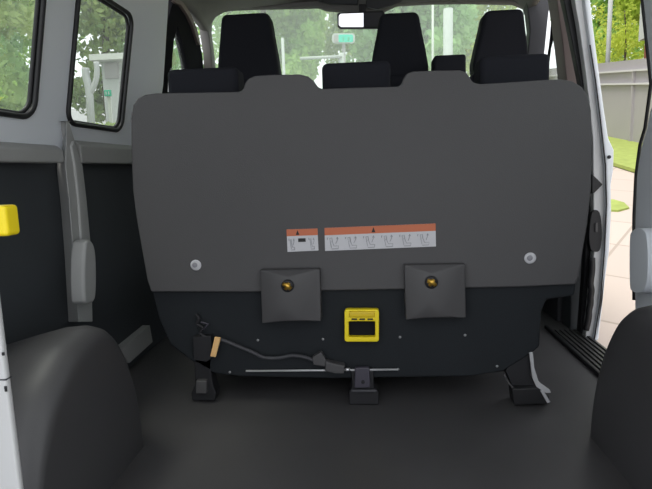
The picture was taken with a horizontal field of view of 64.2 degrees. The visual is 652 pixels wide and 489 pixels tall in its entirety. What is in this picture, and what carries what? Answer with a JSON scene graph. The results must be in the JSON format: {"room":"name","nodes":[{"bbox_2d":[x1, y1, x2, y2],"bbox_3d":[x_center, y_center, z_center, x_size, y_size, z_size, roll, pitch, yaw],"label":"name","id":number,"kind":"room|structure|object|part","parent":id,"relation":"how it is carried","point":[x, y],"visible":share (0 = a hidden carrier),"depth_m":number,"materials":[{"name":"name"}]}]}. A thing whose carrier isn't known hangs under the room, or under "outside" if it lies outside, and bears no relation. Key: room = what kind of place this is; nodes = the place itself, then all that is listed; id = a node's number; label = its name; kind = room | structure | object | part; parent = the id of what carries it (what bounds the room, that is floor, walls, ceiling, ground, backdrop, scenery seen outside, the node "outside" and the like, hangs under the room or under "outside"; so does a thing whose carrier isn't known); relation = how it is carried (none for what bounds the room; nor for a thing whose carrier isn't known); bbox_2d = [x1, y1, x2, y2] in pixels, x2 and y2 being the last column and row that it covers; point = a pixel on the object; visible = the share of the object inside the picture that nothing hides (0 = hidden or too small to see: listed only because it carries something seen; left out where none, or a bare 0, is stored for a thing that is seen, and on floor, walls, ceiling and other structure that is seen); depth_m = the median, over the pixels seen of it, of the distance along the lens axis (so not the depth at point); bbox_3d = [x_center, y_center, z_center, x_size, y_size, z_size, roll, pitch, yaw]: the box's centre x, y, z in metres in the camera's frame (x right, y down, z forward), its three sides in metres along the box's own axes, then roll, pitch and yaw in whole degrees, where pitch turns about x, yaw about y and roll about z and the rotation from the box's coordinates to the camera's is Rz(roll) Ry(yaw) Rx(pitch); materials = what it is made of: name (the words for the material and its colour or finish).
{"room":"vehicle interior","nodes":[
{"label":"vehicle interior","id":0,"kind":"room"},
{"bbox_2d":[0,163,166,366],"bbox_3d":[-0.793,0.086,1.853,0.045,0.800,2.900,-1,8,5],"label":"trim panel","id":1,"kind":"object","parent":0,"point":[33,290],"depth_m":1.56,"materials":[{"name":"black plastic"}]},
{"bbox_2d":[119,325,152,362],"bbox_3d":[-0.743,0.388,1.999,0.040,0.085,0.274,-1,8,5],"label":"trim","id":2,"kind":"structure","parent":1,"relation":"attached to","point":[133,345],"depth_m":2.00,"materials":[{"name":"grey plastic"}]},
{"bbox_2d":[162,0,202,92],"bbox_3d":[-0.641,-0.383,2.631,0.134,1.456,0.802,-1,8,5],"label":"door","id":3,"kind":"structure","parent":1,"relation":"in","point":[181,27],"depth_m":2.32,"materials":[{"name":"grey"}]},
{"bbox_3d":[-0.623,-1.001,2.346,0.024,0.121,0.378,-1,8,2],"label":"edge trim","id":4,"kind":"part","parent":3,"relation":"part of","materials":[{"name":"grey"}]},
{"bbox_2d":[0,0,167,149],"bbox_3d":[-0.759,-0.569,1.243,0.115,0.671,1.895,-1,8,5],"label":"wall","id":5,"kind":"structure","parent":0,"point":[147,61],"depth_m":1.50,"materials":[{"name":"grey paint"}]},
{"bbox_2d":[0,0,46,118],"bbox_3d":[-0.781,-0.487,1.039,0.091,0.415,0.690,-1,8,5],"label":"window","id":6,"kind":"structure","parent":5,"relation":"in","point":[40,5],"depth_m":1.35,"materials":[{"name":"black rubber"}]},
{"bbox_2d":[0,140,131,163],"bbox_3d":[-0.794,-0.243,1.317,0.055,0.070,1.940,-1,8,5],"label":"ledge","id":7,"kind":"object","parent":5,"relation":"attached to","point":[89,152],"visible":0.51,"depth_m":1.48,"materials":[{"name":"grey plastic"}]},
{"bbox_2d":[57,121,95,321],"bbox_3d":[-0.747,-0.065,1.546,0.088,0.620,0.217,-8,10,-36],"label":"pillar","id":8,"kind":"structure","parent":5,"relation":"attached to","point":[80,261],"depth_m":1.52,"materials":[{"name":"grey plastic"}]},
{"bbox_2d":[66,0,133,131],"bbox_3d":[-0.728,-0.582,1.683,0.090,0.412,0.376,-1,8,5],"label":"window","id":9,"kind":"structure","parent":5,"relation":"in","point":[111,4],"depth_m":1.75,"materials":[{"name":"black rubber"}]},
{"bbox_2d":[180,0,539,30],"bbox_3d":[0.077,-1.003,1.364,1.623,0.185,2.396,-1,8,5],"label":"ceiling","id":10,"kind":"structure","parent":0,"point":[203,12],"depth_m":2.52,"materials":[{"name":"grey fabric"}]},
{"bbox_2d":[198,17,215,67],"bbox_3d":[-0.624,-0.986,2.674,0.232,0.583,0.060,-1,8,5],"label":"pillar","id":11,"kind":"structure","parent":10,"relation":"attached to","point":[206,36],"depth_m":2.65,"materials":[{"name":"grey plastic"}]},
{"bbox_2d":[318,0,357,4],"bbox_3d":[0.057,-1.199,2.525,0.206,0.074,0.020,-1,8,5],"label":"sun visor","id":12,"kind":"object","parent":10,"relation":"attached to","point":[334,2],"visible":1,"depth_m":2.52,"materials":[{"name":"grey"}]},
{"bbox_2d":[337,4,384,28],"bbox_3d":[0.169,-1.095,2.505,0.228,0.118,0.074,-1,8,5],"label":"mirror","id":13,"kind":"object","parent":10,"relation":"hanging from","point":[362,19],"visible":0.84,"depth_m":2.48,"materials":[{"name":"black plastic"}]},
{"bbox_2d":[339,13,363,26],"bbox_3d":[0.120,-1.069,2.483,0.119,0.062,0.016,-1,8,5],"label":"mirror glass","id":14,"kind":"object","parent":13,"relation":"attached to","point":[345,19],"depth_m":2.48,"materials":[{"name":"white mirror"}]},
{"bbox_2d":[233,0,522,12],"bbox_3d":[0.192,-1.215,2.568,1.853,0.201,0.050,-1,8,5],"label":"trim","id":15,"kind":"structure","parent":10,"relation":"attached to","point":[311,4],"depth_m":2.56,"materials":[{"name":"grey plastic"}]},
{"bbox_2d":[366,0,401,9],"bbox_3d":[0.279,-1.182,2.510,0.173,0.089,0.020,-1,8,5],"label":"sun visor","id":16,"kind":"object","parent":10,"relation":"attached to","point":[371,4],"visible":1,"depth_m":2.50,"materials":[{"name":"grey"}]},
{"bbox_2d":[524,0,548,53],"bbox_3d":[0.993,-0.906,2.472,0.111,0.526,0.060,-1,8,5],"label":"pillar","id":17,"kind":"structure","parent":10,"relation":"attached to","point":[536,17],"depth_m":2.43,"materials":[{"name":"grey plastic"}]},
{"bbox_2d":[110,309,633,488],"bbox_3d":[0.152,0.475,1.945,1.880,0.050,3.120,-1,8,5],"label":"floor","id":18,"kind":"structure","parent":0,"point":[259,432],"depth_m":1.45,"materials":[{"name":"black rubber"}]},
{"bbox_2d":[0,204,23,488],"bbox_3d":[-0.494,0.286,0.797,0.111,0.692,0.032,-1,8,5],"label":"post","id":19,"kind":"object","parent":18,"relation":"on","point":[11,477],"visible":1,"depth_m":0.78,"materials":[{"name":"white metal"}]},
{"bbox_2d":[6,325,143,488],"bbox_3d":[-0.668,0.389,1.188,0.305,0.387,0.560,-1,8,5],"label":"wheel arch cover","id":20,"kind":"object","parent":18,"relation":"on","point":[76,408],"visible":0.97,"depth_m":1.11,"materials":[{"name":"black plastic"}]},
{"bbox_2d":[218,13,281,85],"bbox_3d":[-0.315,-0.346,2.599,0.417,1.412,0.505,-1,8,5],"label":"seat","id":21,"kind":"object","parent":18,"relation":"on","point":[248,44],"visible":0.18,"depth_m":2.28,"materials":[{"name":"black fabric"}]},
{"bbox_2d":[131,54,591,404],"bbox_3d":[0.105,-0.051,1.758,1.312,1.049,0.601,-1,8,5],"label":"seat","id":22,"kind":"object","parent":18,"relation":"on","point":[357,226],"visible":1,"depth_m":1.51,"materials":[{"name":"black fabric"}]},
{"bbox_2d":[190,260,200,269],"bbox_3d":[-0.394,0.062,1.575,0.033,0.033,0.006,-1,8,5],"label":"washer","id":23,"kind":"object","parent":22,"relation":"in","point":[194,264],"depth_m":1.57,"materials":[{"name":"grey metal"}]},
{"bbox_3d":[-0.382,0.286,1.621,0.059,0.154,0.030,-1,8,5],"label":"release lever","id":24,"kind":"part","parent":22,"relation":"part of","materials":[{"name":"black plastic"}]},
{"bbox_3d":[-0.391,0.426,1.677,0.081,0.144,0.050,-1,8,5],"label":"leg","id":25,"kind":"part","parent":22,"relation":"part of","materials":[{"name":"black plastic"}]},
{"bbox_3d":[0.084,-0.172,1.538,1.312,0.633,0.143,-1,8,5],"label":"backrest","id":26,"kind":"part","parent":22,"relation":"part of","materials":[{"name":"grey plastic"}]},
{"bbox_3d":[0.107,0.241,1.565,0.104,0.101,0.022,-1,8,5],"label":"pull handle","id":27,"kind":"part","parent":22,"relation":"part of","materials":[{"name":"yellow plastic"}]},
{"bbox_3d":[0.110,0.405,1.591,0.050,0.067,0.016,-1,8,5],"label":"bracket plate","id":28,"kind":"part","parent":22,"relation":"part of","materials":[{"name":"grey metal"}]},
{"bbox_3d":[0.097,0.260,1.605,1.281,0.312,0.035,-1,8,5],"label":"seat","id":29,"kind":"part","parent":22,"relation":"part of","materials":[{"name":"black carpet"}]},
{"bbox_3d":[0.118,0.434,1.627,0.093,0.120,0.050,-1,8,5],"label":"leg","id":30,"kind":"part","parent":22,"relation":"part of","materials":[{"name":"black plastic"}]},
{"bbox_3d":[0.613,0.396,1.596,0.132,0.180,0.050,-1,8,5],"label":"leg","id":31,"kind":"part","parent":22,"relation":"part of","materials":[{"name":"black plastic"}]},
{"bbox_2d":[524,252,535,263],"bbox_3d":[0.585,0.039,1.491,0.033,0.033,0.006,-1,8,5],"label":"washer","id":32,"kind":"object","parent":22,"relation":"in","point":[529,257],"depth_m":1.49,"materials":[{"name":"grey metal"}]},
{"bbox_2d":[372,12,427,86],"bbox_3d":[0.350,-0.342,2.545,0.376,1.381,0.505,-1,8,5],"label":"seat","id":33,"kind":"object","parent":18,"relation":"on","point":[399,42],"visible":0.25,"depth_m":2.23,"materials":[{"name":"black fabric"}]},
{"bbox_3d":[0.334,-0.413,2.363,0.376,0.675,0.164,-1,8,5],"label":"backrest","id":34,"kind":"part","parent":33,"relation":"part of","materials":[{"name":"black fabric"}]},
{"bbox_2d":[431,54,465,71],"bbox_3d":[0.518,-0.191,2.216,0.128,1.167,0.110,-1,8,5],"label":"headrest cover","id":35,"kind":"object","parent":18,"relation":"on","point":[439,62],"visible":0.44,"depth_m":2.08,"materials":[{"name":"black fabric"}]},
{"bbox_2d":[469,9,527,81],"bbox_3d":[0.778,-0.344,2.510,0.351,1.370,0.505,-1,8,5],"label":"seat","id":36,"kind":"object","parent":18,"relation":"on","point":[500,32],"visible":0.25,"depth_m":2.19,"materials":[{"name":"black fabric"}]},
{"bbox_2d":[545,325,599,375],"bbox_3d":[0.942,0.426,1.888,0.015,0.016,0.850,-1,8,5],"label":"trim","id":37,"kind":"structure","parent":18,"relation":"on","point":[560,339],"depth_m":1.98,"materials":[{"name":"black rubber"}]},
{"bbox_2d":[554,329,605,370],"bbox_3d":[1.012,0.430,1.863,0.130,0.012,0.810,-1,8,5],"label":"door sill","id":38,"kind":"structure","parent":18,"relation":"on","point":[588,347],"depth_m":2.05,"materials":[{"name":"grey"}]},
{"bbox_2d":[590,305,651,488],"bbox_3d":[0.834,0.341,1.106,0.305,0.417,0.655,-1,8,5],"label":"wheel arch cover","id":39,"kind":"object","parent":18,"relation":"on","point":[621,424],"visible":1,"depth_m":1.18,"materials":[{"name":"black plastic"}]},
{"bbox_2d":[644,0,651,75],"bbox_3d":[0.874,-0.558,0.837,0.115,0.671,1.355,-1,8,5],"label":"wall","id":40,"kind":"structure","parent":0,"point":[647,3],"depth_m":1.50,"materials":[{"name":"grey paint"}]},
{"bbox_2d":[630,0,651,308],"bbox_3d":[0.937,-0.344,1.429,0.140,1.250,0.444,-1,8,5],"label":"pillar","id":41,"kind":"structure","parent":40,"relation":"attached to","point":[641,234],"depth_m":1.52,"materials":[{"name":"grey metal"}]},
{"bbox_3d":[1.143,-0.189,2.823,0.050,0.950,1.035,-1,8,5],"label":"wall","id":42,"kind":"structure","parent":0,"visible":0},
{"bbox_2d":[542,28,561,321],"bbox_3d":[1.050,-0.404,2.588,0.090,1.449,0.610,-1,8,5],"label":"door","id":43,"kind":"structure","parent":42,"relation":"in","point":[553,307],"depth_m":2.40,"materials":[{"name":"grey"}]},
{"bbox_3d":[1.019,-0.845,2.302,0.090,0.492,0.030,-1,8,5],"label":"frame","id":44,"kind":"part","parent":43,"relation":"part of","materials":[{"name":"black"}]},
{"bbox_2d":[548,0,613,339],"bbox_3d":[1.042,-0.303,2.158,0.208,1.433,0.249,-1,8,5],"label":"pillar","id":45,"kind":"structure","parent":42,"relation":"attached to","point":[571,20],"depth_m":2.08,"materials":[{"name":"grey metal"}]},
{"bbox_3d":[1.109,0.109,2.289,0.110,0.576,0.100,-1,8,5],"label":"panel","id":46,"kind":"part","parent":45,"relation":"part of","materials":[{"name":"grey plastic"}]},
{"bbox_2d":[587,210,601,251],"bbox_3d":[1.083,-0.055,2.096,0.051,0.170,0.020,-1,8,5],"label":"door handle","id":47,"kind":"object","parent":45,"relation":"on","point":[594,232],"depth_m":2.09,"materials":[{"name":"grey plastic"}]},
{"label":"outside","id":48,"kind":"structure","parent":0,"visible":0},
{"bbox_2d":[71,108,633,172],"bbox_3d":[2.312,-7.264,29.175,120.000,17.598,120.029,-1,8,5],"label":"ground","id":49,"kind":"structure","parent":48,"point":[76,115],"depth_m":45.15,"materials":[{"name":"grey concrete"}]},
{"bbox_2d":[0,75,16,100],"bbox_3d":[-6.819,-3.964,8.720,3.069,6.152,3.426,-1,8,5],"label":"tree","id":50,"kind":"object","parent":49,"relation":"on","point":[14,81],"visible":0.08,"depth_m":9.42,"materials":[{"name":"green plant"}]},
{"bbox_2d":[0,0,23,95],"bbox_3d":[-9.087,-5.589,11.943,3.484,7.593,3.685,-1,8,5],"label":"tree","id":51,"kind":"object","parent":49,"relation":"on","point":[13,41],"visible":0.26,"depth_m":12.78,"materials":[{"name":"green plant"}]},
{"bbox_2d":[0,41,28,110],"bbox_3d":[-2.713,-0.604,3.846,1.371,2.080,1.486,-1,8,5],"label":"bush","id":52,"kind":"object","parent":49,"relation":"on","point":[20,94],"visible":0.19,"depth_m":3.81,"materials":[{"name":"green plant"}]},
{"bbox_2d":[0,0,34,110],"bbox_3d":[-4.579,-2.507,5.905,2.796,4.772,2.572,-1,8,5],"label":"tree","id":53,"kind":"object","parent":49,"relation":"on","point":[8,9],"visible":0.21,"depth_m":5.91,"materials":[{"name":"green plant"}]},
{"bbox_2d":[0,3,84,94],"bbox_3d":[-11.455,-8.709,18.398,5.685,10.101,5.375,-1,8,8],"label":"tree","id":54,"kind":"object","parent":49,"relation":"on","point":[25,50],"visible":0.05,"depth_m":18.91,"materials":[{"name":"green plant"}]},
{"bbox_2d":[81,61,99,122],"bbox_3d":[-4.283,-2.305,9.643,0.350,2.073,0.138,-1,8,5],"label":"trunk","id":55,"kind":"object","parent":49,"relation":"on","point":[90,87],"visible":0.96,"depth_m":9.52,"materials":[{"name":"grey plant"}]},
{"bbox_3d":[-4.365,-2.256,9.657,0.182,1.977,0.138,-1,8,5],"label":"stem","id":56,"kind":"part","parent":55,"relation":"part of","materials":[{"name":"grey plant"}]},
{"bbox_2d":[22,0,176,122],"bbox_3d":[-6.488,-6.549,14.587,4.049,7.689,4.044,-1,8,5],"label":"tree","id":57,"kind":"object","parent":49,"relation":"on","point":[96,19],"visible":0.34,"depth_m":14.45,"materials":[{"name":"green plant"}]},
{"bbox_2d":[92,121,115,125],"bbox_3d":[-3.913,-1.630,9.226,1.012,1.116,1.124,-1,8,5],"label":"bush","id":58,"kind":"object","parent":49,"relation":"on","point":[108,123],"visible":0.02,"depth_m":9.14,"materials":[{"name":"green plant"}]},
{"bbox_2d":[89,53,122,122],"bbox_3d":[-4.409,-2.878,11.850,0.795,2.438,1.900,-1,8,5],"label":"gatehouse","id":59,"kind":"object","parent":49,"relation":"on","point":[111,63],"visible":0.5,"depth_m":11.00,"materials":[{"name":"concrete"}]},
{"bbox_2d":[104,62,119,78],"bbox_3d":[-4.521,-3.669,10.971,0.299,0.318,0.040,-1,8,5],"label":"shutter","id":60,"kind":"object","parent":59,"relation":"hanging from","point":[111,69],"depth_m":10.95,"materials":[{"name":"metal"}]},
{"bbox_2d":[104,90,112,122],"bbox_3d":[-4.120,-2.179,9.988,0.135,1.524,0.090,-1,8,5],"label":"sign","id":61,"kind":"object","parent":49,"relation":"on","point":[107,93],"visible":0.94,"depth_m":9.92,"materials":[{"name":"teal"}]},
{"bbox_3d":[-4.118,-2.183,10.013,0.060,1.524,0.040,-1,8,5],"label":"sign post","id":62,"kind":"part","parent":61,"relation":"part of","materials":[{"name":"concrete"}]},
{"bbox_2d":[123,23,216,69],"bbox_3d":[-7.679,-10.580,23.850,6.078,10.288,6.011,-1,8,5],"label":"tree","id":63,"kind":"object","parent":49,"relation":"on","point":[177,66],"visible":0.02,"depth_m":24.34,"materials":[{"name":"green plant"}]},
{"bbox_2d":[198,9,326,80],"bbox_3d":[-1.547,-5.468,13.480,3.142,5.855,3.284,4,10,35],"label":"tree","id":64,"kind":"object","parent":49,"relation":"on","point":[306,28],"visible":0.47,"depth_m":13.19,"materials":[{"name":"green plant"}]},
{"bbox_2d":[281,38,284,74],"bbox_3d":[-0.691,-2.298,8.844,0.050,2.320,0.050,-1,8,5],"label":"pole","id":65,"kind":"object","parent":49,"relation":"on","point":[282,39],"visible":0.34,"depth_m":8.70,"materials":[{"name":"grey metal"}]},
{"bbox_2d":[300,53,343,62],"bbox_3d":[-0.047,-2.497,9.812,0.813,2.107,0.127,-1,8,5],"label":"barrier arm","id":66,"kind":"object","parent":49,"relation":"on","point":[340,56],"visible":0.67,"depth_m":9.62},
{"bbox_3d":[-0.094,-3.465,9.636,0.782,0.055,0.055,-1,8,5],"label":"arm","id":67,"kind":"part","parent":66,"relation":"part of"},
{"bbox_3d":[0.310,-2.506,9.796,0.099,2.107,0.099,-1,8,5],"label":"arm post","id":68,"kind":"part","parent":66,"relation":"part of","materials":[{"name":"white metal"}]},
{"bbox_2d":[332,33,354,62],"bbox_3d":[0.392,-3.017,10.731,0.467,2.554,0.143,-1,8,5],"label":"road sign","id":69,"kind":"object","parent":49,"relation":"on","point":[337,38],"visible":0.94,"depth_m":10.50,"materials":[{"name":"teal"}]},
{"bbox_2d":[322,11,371,63],"bbox_3d":[1.406,-9.716,21.047,3.911,9.512,4.084,-1,8,5],"label":"tree","id":70,"kind":"object","parent":49,"relation":"on","point":[332,18],"visible":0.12,"depth_m":20.58,"materials":[{"name":"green plant"}]},
{"bbox_2d":[343,4,478,70],"bbox_3d":[2.149,-5.868,13.368,3.575,6.404,3.961,-1,8,5],"label":"tree","id":71,"kind":"object","parent":49,"relation":"on","point":[464,26],"visible":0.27,"depth_m":12.71,"materials":[{"name":"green plant"}]},
{"bbox_2d":[550,0,644,61],"bbox_3d":[11.299,-9.400,20.841,4.319,8.208,4.380,-1,8,5],"label":"tree","id":72,"kind":"object","parent":49,"relation":"on","point":[600,2],"visible":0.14,"depth_m":20.37,"materials":[{"name":"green plant"}]},
{"bbox_2d":[549,58,651,141],"bbox_3d":[6.581,-4.206,15.066,0.090,6.960,36.000,-1,8,5],"label":"fence","id":73,"kind":"object","parent":49,"relation":"on","point":[624,85],"visible":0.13,"depth_m":10.90,"materials":[{"name":"metal"}]},
{"bbox_3d":[6.547,-4.856,14.972,0.060,5.255,36.000,-1,8,5],"label":"rail","id":74,"kind":"part","parent":73,"relation":"part of","materials":[{"name":"grey"}]},
{"bbox_3d":[6.555,-4.599,15.010,0.060,5.255,36.000,-1,8,5],"label":"rail","id":75,"kind":"part","parent":73,"relation":"part of","materials":[{"name":"grey"}]},
{"bbox_3d":[6.217,-2.779,10.571,0.050,1.500,0.060,-1,8,5],"label":"post","id":76,"kind":"part","parent":73,"relation":"part of","materials":[{"name":"metal"}]},
{"bbox_2d":[590,2,624,61],"bbox_3d":[8.047,-5.566,15.971,2.017,3.835,1.977,-1,8,5],"label":"bush","id":77,"kind":"object","parent":49,"relation":"on","point":[601,10],"visible":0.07,"depth_m":15.91,"materials":[{"name":"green plant"}]},
{"bbox_2d":[605,0,612,62],"bbox_3d":[6.647,-4.841,12.220,0.099,4.500,0.099,-1,8,5],"label":"pole","id":78,"kind":"object","parent":49,"relation":"on","point":[610,2],"visible":0.48,"depth_m":12.17,"materials":[{"name":"grey metal"}]},
{"bbox_2d":[595,0,644,62],"bbox_3d":[7.859,-4.940,13.745,1.751,3.919,1.812,-1,8,5],"label":"bush","id":79,"kind":"object","parent":49,"relation":"on","point":[620,46],"visible":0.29,"depth_m":13.60,"materials":[{"name":"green plant"}]},
{"bbox_2d":[608,137,642,172],"bbox_3d":[6.035,-3.872,16.678,1.800,6.574,45.007,-1,8,5],"label":"lawn","id":80,"kind":"structure","parent":49,"relation":"on","point":[625,151],"depth_m":8.97,"materials":[{"name":"green plant"}]},
{"bbox_2d":[613,0,639,32],"bbox_3d":[10.864,-8.607,16.392,4.142,9.247,4.383,-1,8,5],"label":"tree","id":81,"kind":"object","parent":49,"relation":"on","point":[635,13],"visible":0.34,"depth_m":16.07,"materials":[{"name":"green plant"}]},
{"bbox_2d":[628,14,643,59],"bbox_3d":[7.632,-4.210,11.870,1.578,3.608,1.645,-1,8,5],"label":"bush","id":82,"kind":"object","parent":49,"relation":"on","point":[640,44],"visible":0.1,"depth_m":11.98,"materials":[{"name":"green plant"}]},
{"bbox_2d":[638,3,645,57],"bbox_3d":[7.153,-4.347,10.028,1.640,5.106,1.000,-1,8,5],"label":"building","id":83,"kind":"structure","parent":49,"relation":"on","point":[641,33],"depth_m":10.53,"materials":[{"name":"grey"}]},
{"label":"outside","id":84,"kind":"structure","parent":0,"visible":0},
{"bbox_2d":[596,167,634,347],"bbox_3d":[3.821,-3.780,16.879,2.650,6.565,45.006,-1,8,5],"label":"pavement","id":85,"kind":"structure","parent":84,"point":[617,303],"depth_m":3.81,"materials":[{"name":"beige concrete"}]},
{"bbox_2d":[432,5,433,59],"bbox_3d":[2.338,-3.968,11.391,0.053,3.840,0.053,-1,8,5],"label":"pole","id":86,"kind":"object","parent":85,"relation":"on","point":[432,5],"visible":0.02,"depth_m":11.27,"materials":[{"name":"metal"}]},
{"bbox_2d":[443,8,452,54],"bbox_3d":[1.902,-2.323,8.121,0.150,2.571,0.150,-1,8,5],"label":"pole","id":87,"kind":"object","parent":85,"relation":"on","point":[447,12],"visible":0.34,"depth_m":7.93,"materials":[{"name":"grey metal"}]},
{"bbox_2d":[429,5,517,75],"bbox_3d":[3.988,-7.695,16.935,3.914,7.737,3.654,-8,10,-35],"label":"tree","id":88,"kind":"object","parent":85,"relation":"on","point":[482,8],"visible":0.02,"depth_m":16.48,"materials":[{"name":"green plant"}]},
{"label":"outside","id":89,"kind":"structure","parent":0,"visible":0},
{"bbox_2d":[611,199,628,211],"bbox_3d":[3.085,-0.423,5.565,0.268,0.103,0.559,3,9,27],"label":"verge","id":90,"kind":"structure","parent":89,"point":[616,206],"depth_m":5.46,"materials":[{"name":"green plant"}]}
]}

